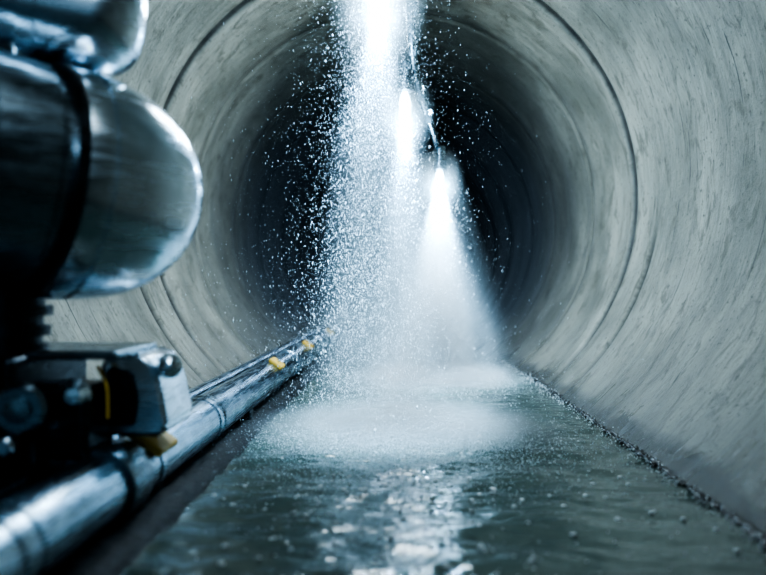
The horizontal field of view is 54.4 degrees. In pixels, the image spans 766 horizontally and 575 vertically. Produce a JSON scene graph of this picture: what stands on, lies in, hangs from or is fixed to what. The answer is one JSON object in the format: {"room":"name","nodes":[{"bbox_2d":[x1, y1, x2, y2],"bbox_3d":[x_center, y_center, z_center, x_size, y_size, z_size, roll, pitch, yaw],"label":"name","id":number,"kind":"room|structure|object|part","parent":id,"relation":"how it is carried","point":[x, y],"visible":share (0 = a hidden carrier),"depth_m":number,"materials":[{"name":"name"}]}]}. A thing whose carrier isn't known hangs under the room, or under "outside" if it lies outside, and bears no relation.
{"room":"underground passage","nodes":[
{"label":"underground passage","id":0,"kind":"room"},
{"bbox_2d":[47,302,385,574],"bbox_3d":[-0.434,0.642,14.477,0.495,0.149,28.920,0,0,2],"label":"ledge","id":1,"kind":"object","parent":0,"point":[114,548],"visible":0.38,"depth_m":2.14,"materials":[{"name":"concrete"}]},
{"bbox_2d":[0,0,202,524],"bbox_3d":[-1.004,-0.166,1.745,1.210,1.522,0.662,0,0,-41],"label":"machine","id":2,"kind":"object","parent":1,"relation":"on","point":[101,189],"visible":0.98,"depth_m":1.77,"materials":[{"name":"metal"}]},
{"bbox_3d":[-0.911,-0.737,1.881,0.608,0.382,0.350,0,0,-19],"label":"motor","id":3,"kind":"part","parent":2,"relation":"part of","materials":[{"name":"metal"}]},
{"bbox_3d":[-0.868,0.165,1.954,0.460,0.022,0.300,0,0,2],"label":"carriage plate","id":4,"kind":"part","parent":2,"relation":"part of","materials":[{"name":"silver metal"}]},
{"bbox_3d":[-0.550,0.203,1.923,0.068,0.068,0.058,0,0,-29],"label":"housing knob","id":5,"kind":"part","parent":2,"relation":"part of","materials":[{"name":"metal"}]},
{"bbox_2d":[0,328,321,500],"bbox_3d":[-0.826,0.517,4.074,0.100,0.135,8.500,0,0,2],"label":"pipe","id":6,"kind":"object","parent":1,"relation":"on","point":[200,389],"visible":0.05,"depth_m":3.82,"materials":[{"name":"metal"}]},
{"bbox_2d":[0,328,334,574],"bbox_3d":[-0.650,0.485,3.499,0.193,0.209,7.560,0,0,2],"label":"pipe","id":7,"kind":"object","parent":1,"relation":"on","point":[45,522],"visible":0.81,"depth_m":1.71,"materials":[{"name":"silver metal"}]},
{"bbox_2d":[365,238,436,302],"bbox_3d":[0.709,-0.560,29.392,3.200,3.200,0.200,0,0,2],"label":"wall","id":8,"kind":"structure","parent":0,"point":[412,282],"depth_m":29.29,"materials":[{"name":"concrete"}]},
{"bbox_2d":[43,0,765,532],"bbox_3d":[0.282,-0.560,13.497,3.048,3.049,32.000,0,0,2],"label":"wall","id":9,"kind":"structure","parent":0,"point":[652,113],"depth_m":5.12,"materials":[{"name":"concrete"}]},
{"bbox_2d":[370,0,445,183],"bbox_3d":[0.141,-1.345,3.755,0.232,1.331,3.127,0,0,8],"label":"spray manifold","id":10,"kind":"object","parent":9,"relation":"attached to","point":[439,152],"visible":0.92,"depth_m":3.92,"materials":[{"name":"silver metal"}]},
{"bbox_3d":[-0.015,-1.254,3.151,0.080,0.168,0.080,0,0,2],"label":"lamp bulb","id":11,"kind":"part","parent":10,"relation":"part of","materials":[{"name":"glass"}]},
{"bbox_3d":[0.116,-0.954,3.948,0.060,0.158,0.060,0,0,2],"label":"lamp bulb","id":12,"kind":"part","parent":10,"relation":"part of","materials":[{"name":"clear glass"}]},
{"bbox_2d":[161,0,664,535],"bbox_3d":[0.023,-0.482,3.771,1.805,2.194,4.220,0,0,2],"label":"water spray","id":13,"kind":"object","parent":10,"relation":"attached to","point":[368,7],"visible":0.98,"depth_m":3.11,"materials":[{"name":"white liquid"}]},
{"bbox_3d":[0.371,-0.722,4.892,0.052,0.084,0.052,0,0,2],"label":"lamp bulb","id":14,"kind":"part","parent":10,"relation":"part of","materials":[{"name":"glass"}]},
{"bbox_2d":[121,303,765,574],"bbox_3d":[0.525,0.609,14.533,1.590,0.036,28.684,0,0,2],"label":"water channel","id":15,"kind":"object","parent":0,"point":[200,531],"visible":0.8,"depth_m":2.15,"materials":[{"name":"liquid"}]},
{"bbox_2d":[154,360,763,574],"bbox_3d":[0.259,0.586,3.643,1.451,0.052,4.705,0,0,2],"label":"beads","id":16,"kind":"object","parent":15,"relation":"on","point":[224,545],"visible":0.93,"depth_m":2.08,"materials":[{"name":"white"}]},
{"bbox_2d":[510,366,765,547],"bbox_3d":[0.972,0.605,4.079,0.091,0.032,5.826,0,0,1],"label":"debris","id":17,"kind":"object","parent":15,"relation":"on","point":[752,530],"visible":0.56,"depth_m":2.38,"materials":[{"name":"black"}]}
]}

